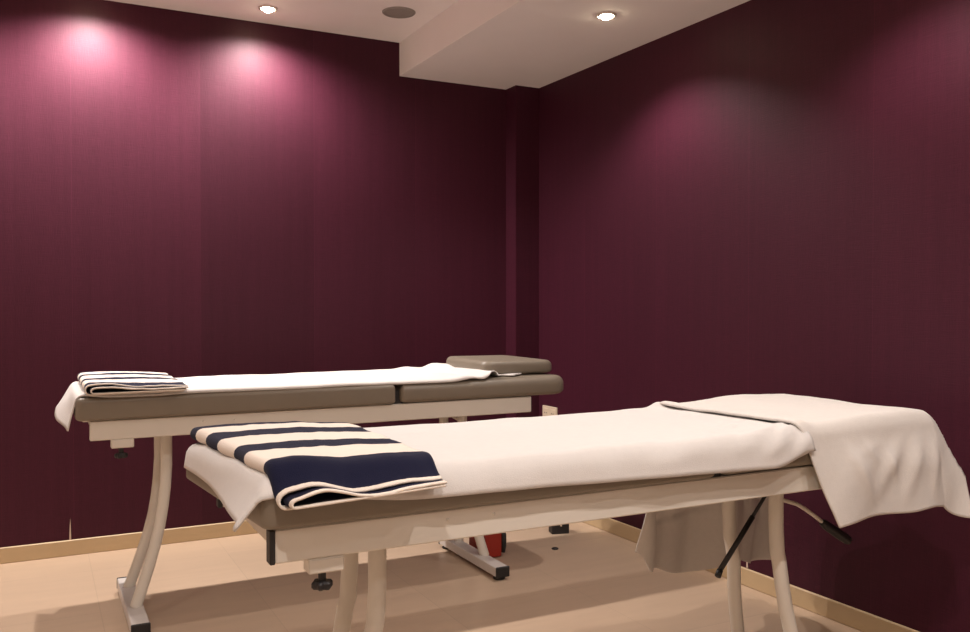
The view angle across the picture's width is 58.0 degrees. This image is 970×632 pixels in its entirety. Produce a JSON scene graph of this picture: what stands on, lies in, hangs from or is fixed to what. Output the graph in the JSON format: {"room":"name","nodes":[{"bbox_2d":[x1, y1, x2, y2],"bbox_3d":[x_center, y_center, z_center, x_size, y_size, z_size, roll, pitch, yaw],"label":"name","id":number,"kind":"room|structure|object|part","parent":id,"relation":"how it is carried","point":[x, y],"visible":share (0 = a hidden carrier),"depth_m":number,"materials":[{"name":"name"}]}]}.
{"room":"massage room","nodes":[
{"label":"massage room","id":0,"kind":"room"},
{"bbox_2d":[0,0,505,547],"bbox_3d":[-1.708,-0.183,4.117,4.400,2.543,0.100,0,1,-27],"label":"wall","id":1,"kind":"structure","parent":0,"point":[183,194],"depth_m":4.24,"materials":[{"name":"paint"}]},
{"bbox_2d":[0,520,257,563],"bbox_3d":[-1.713,1.054,4.070,4.130,0.071,0.012,0,1,-27],"label":"baseboard","id":2,"kind":"structure","parent":1,"relation":"attached to","point":[20,553],"depth_m":4.05,"materials":[{"name":"beige wood"}]},
{"bbox_2d":[108,0,458,42],"bbox_3d":[-0.428,-1.469,1.720,4.500,0.100,5.500,0,1,-27],"label":"ceiling","id":3,"kind":"structure","parent":0,"point":[358,18],"depth_m":4.20,"materials":[{"name":"paint"}]},
{"bbox_2d":[258,5,277,12],"bbox_3d":[-1.026,-1.445,4.131,0.090,0.020,0.090,0,1,-27],"label":"recessed light","id":4,"kind":"object","parent":3,"relation":"in","point":[265,8],"visible":1,"depth_m":4.11,"materials":[{"name":"beige"}]},
{"bbox_3d":[-1.026,-1.445,4.131,0.058,0.020,0.058,0,1,-27],"label":"bulb","id":5,"kind":"part","parent":4,"relation":"part of","materials":[{"name":"beige glass"}]},
{"bbox_2d":[382,6,415,17],"bbox_3d":[-0.413,-1.454,4.189,0.160,0.006,0.160,0,1,-27],"label":"ceiling speaker","id":6,"kind":"object","parent":3,"relation":"attached to","point":[396,11],"visible":1,"depth_m":4.18},
{"bbox_2d":[0,522,861,631],"bbox_3d":[-0.427,1.174,1.760,4.500,0.100,5.500,0,1,-27],"label":"floor","id":7,"kind":"structure","parent":0,"point":[596,580],"depth_m":3.45,"materials":[{"name":"beige wood"}]},
{"bbox_2d":[73,373,562,631],"bbox_3d":[-0.621,0.678,3.609,1.955,0.836,0.642,0,1,-27],"label":"massage table","id":8,"kind":"object","parent":7,"relation":"on","point":[120,420],"visible":0.69,"depth_m":3.28,"materials":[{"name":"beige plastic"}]},
{"bbox_3d":[-1.252,0.470,3.010,0.044,0.036,0.039,0,1,-27],"label":"knob","id":9,"kind":"part","parent":8,"relation":"part of","materials":[{"name":"black plastic"}]},
{"bbox_3d":[-1.315,0.734,3.366,0.168,0.662,0.052,0,1,6],"label":"leg","id":10,"kind":"part","parent":8,"relation":"part of","materials":[{"name":"beige wood"}]},
{"bbox_3d":[-1.212,0.731,3.172,0.148,0.652,0.041,0,1,-27],"label":"leg","id":11,"kind":"part","parent":8,"relation":"part of","materials":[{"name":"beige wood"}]},
{"bbox_2d":[73,385,394,420],"bbox_3d":[-0.992,0.304,3.436,1.141,0.084,0.600,0,1,-27],"label":"cushion","id":12,"kind":"object","parent":8,"relation":"on","point":[241,404],"depth_m":3.15,"materials":[{"name":"brown leather"}]},
{"bbox_2d":[54,363,521,430],"bbox_3d":[-0.740,0.305,3.573,1.826,0.153,0.607,0,1,-27],"label":"sheet","id":13,"kind":"object","parent":8,"relation":"on","point":[432,372],"visible":0.78,"depth_m":3.48,"materials":[{"name":"white fabric"}]},
{"bbox_2d":[77,371,188,395],"bbox_3d":[-1.318,0.242,3.240,0.332,0.041,0.621,0,1,-27],"label":"striped towel","id":14,"kind":"object","parent":13,"relation":"on","point":[94,383],"visible":1,"depth_m":3.06,"materials":[{"name":"white fabric"}]},
{"bbox_3d":[-0.695,0.379,3.590,1.722,0.067,0.560,0,1,-27],"label":"frame","id":15,"kind":"part","parent":8,"relation":"part of","materials":[{"name":"beige wood"}]},
{"bbox_3d":[-0.148,0.724,3.967,0.052,0.662,0.168,0,1,30],"label":"leg","id":16,"kind":"part","parent":8,"relation":"part of","materials":[{"name":"beige wood"}]},
{"bbox_3d":[-0.050,0.722,3.770,0.148,0.652,0.041,0,1,-27],"label":"leg","id":17,"kind":"part","parent":8,"relation":"part of","materials":[{"name":"beige wood"}]},
{"bbox_2d":[394,373,562,402],"bbox_3d":[-0.114,0.297,3.888,0.792,0.084,0.600,0,1,-27],"label":"cushion","id":18,"kind":"object","parent":8,"relation":"on","point":[517,388],"depth_m":3.62,"materials":[{"name":"brown leather"}]},
{"bbox_2d":[446,355,551,374],"bbox_3d":[0.060,0.218,3.999,0.360,0.068,0.430,0,1,-27],"label":"cushion","id":19,"kind":"object","parent":8,"relation":"on","point":[502,364],"visible":0.88,"depth_m":3.84,"materials":[{"name":"beige leather"}]},
{"bbox_2d":[469,533,505,556],"bbox_3d":[0.011,1.016,4.013,0.109,0.138,0.185,0,1,-27],"label":"case","id":20,"kind":"object","parent":7,"relation":"on","point":[496,543],"visible":0.34,"depth_m":3.94,"materials":[{"name":"plastic"}]},
{"bbox_3d":[0.084,1.021,3.961,0.026,0.100,0.026,0,1,-27],"label":"handle","id":21,"kind":"part","parent":20,"relation":"part of","materials":[{"name":"black plastic"}]},
{"bbox_2d":[186,417,851,631],"bbox_3d":[0.288,0.716,2.345,1.993,0.796,0.642,0,1,-27],"label":"massage table","id":22,"kind":"object","parent":7,"relation":"on","point":[328,538],"visible":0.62,"depth_m":1.96,"materials":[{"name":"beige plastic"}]},
{"bbox_3d":[-0.327,0.529,1.755,0.044,0.036,0.039,0,1,-27],"label":"knob","id":23,"kind":"part","parent":22,"relation":"part of","materials":[{"name":"black plastic"}]},
{"bbox_3d":[-0.390,0.772,2.111,0.168,0.622,0.052,0,1,6],"label":"leg","id":24,"kind":"part","parent":22,"relation":"part of","materials":[{"name":"beige metal"}]},
{"bbox_3d":[-0.286,0.770,1.917,0.148,0.612,0.041,0,1,-27],"label":"leg","id":25,"kind":"part","parent":22,"relation":"part of","materials":[{"name":"beige metal"}]},
{"bbox_2d":[186,469,713,529],"bbox_3d":[-0.084,0.363,2.172,1.179,0.084,0.600,0,1,-27],"label":"cushion","id":26,"kind":"object","parent":22,"relation":"on","point":[267,514],"depth_m":1.84,"materials":[{"name":"beige leather"}]},
{"bbox_2d":[184,402,815,531],"bbox_3d":[0.065,0.354,2.252,1.530,0.138,0.656,0,1,-27],"label":"sheet","id":27,"kind":"object","parent":22,"relation":"on","point":[656,440],"visible":0.78,"depth_m":2.11,"materials":[{"name":"white fabric"}]},
{"bbox_2d":[190,421,446,510],"bbox_3d":[-0.400,0.318,1.970,0.409,0.089,0.650,0,1,-27],"label":"striped towel","id":28,"kind":"object","parent":27,"relation":"on","point":[305,464],"visible":1,"depth_m":1.80,"materials":[{"name":"fabric"}]},
{"bbox_3d":[0.231,0.438,2.335,1.722,0.067,0.560,0,1,-27],"label":"frame","id":29,"kind":"part","parent":22,"relation":"part of","materials":[{"name":"beige wood"}]},
{"bbox_3d":[0.778,0.763,2.712,0.052,0.622,0.168,0,1,30],"label":"leg","id":30,"kind":"part","parent":22,"relation":"part of","materials":[{"name":"beige metal"}]},
{"bbox_3d":[0.871,0.526,2.666,0.158,0.168,0.011,0,1,-27],"label":"rod","id":31,"kind":"part","parent":22,"relation":"part of","materials":[{"name":"black plastic"}]},
{"bbox_3d":[0.876,0.760,2.515,0.148,0.612,0.041,0,1,-27],"label":"leg","id":32,"kind":"part","parent":22,"relation":"part of","materials":[{"name":"beige metal"}]},
{"bbox_3d":[0.886,0.543,2.573,0.349,0.200,0.012,0,1,-27],"label":"lever","id":33,"kind":"part","parent":22,"relation":"part of","materials":[{"name":"beige metal"}]},
{"bbox_2d":[635,394,969,572],"bbox_3d":[0.927,0.595,2.762,0.725,0.653,0.872,0,1,-27],"label":"bath towel","id":34,"kind":"object","parent":22,"relation":"on","point":[868,461],"visible":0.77,"depth_m":2.51,"materials":[{"name":"white fabric"}]},
{"bbox_2d":[549,524,568,533],"bbox_3d":[0.357,1.046,4.369,0.115,0.075,0.063,0,1,-13],"label":"junction box","id":35,"kind":"object","parent":7,"relation":"on","point":[559,529],"visible":0.52,"depth_m":4.34,"materials":[{"name":"black plastic"}]},
{"bbox_2d":[506,85,538,417],"bbox_3d":[0.222,-0.108,4.991,0.170,2.365,0.115,0,1,-27],"label":"column","id":36,"kind":"structure","parent":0,"point":[522,102],"depth_m":4.93,"materials":[{"name":"paint"}]},
{"bbox_2d":[539,0,969,631],"bbox_3d":[1.558,-0.164,2.763,0.150,2.543,5.500,0,1,-28],"label":"wall","id":37,"kind":"structure","parent":0,"point":[752,196],"depth_m":3.34,"materials":[{"name":"paint"}]},
{"bbox_2d":[543,405,557,415],"bbox_3d":[0.360,0.541,4.867,0.012,0.076,0.150,0,1,-27],"label":"wall socket","id":38,"kind":"object","parent":37,"relation":"attached to","point":[547,410],"visible":0.71,"depth_m":4.86,"materials":[{"name":"beige plastic"}]},
{"bbox_2d":[399,0,749,89],"bbox_3d":[1.119,-1.343,2.518,0.820,0.178,5.300,0,1,-27],"label":"ceiling","id":39,"kind":"structure","parent":37,"relation":"attached to","point":[499,44],"depth_m":4.04,"materials":[{"name":"paint"}]},
{"bbox_2d":[595,11,616,19],"bbox_3d":[0.512,-1.262,3.693,0.090,0.020,0.090,0,1,-27],"label":"ceiling spotlight","id":40,"kind":"object","parent":39,"relation":"in","point":[607,15],"visible":1,"depth_m":3.67,"materials":[{"name":"beige"}]},
{"bbox_3d":[0.512,-1.262,3.693,0.058,0.020,0.058,0,1,-27],"label":"bulb","id":41,"kind":"part","parent":40,"relation":"part of","materials":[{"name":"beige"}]},
{"bbox_2d":[584,518,919,631],"bbox_3d":[1.514,1.073,2.693,0.012,0.071,5.185,0,1,-28],"label":"baseboard","id":42,"kind":"structure","parent":37,"relation":"attached to","point":[863,621],"depth_m":3.26,"materials":[{"name":"beige wood"}]}
]}

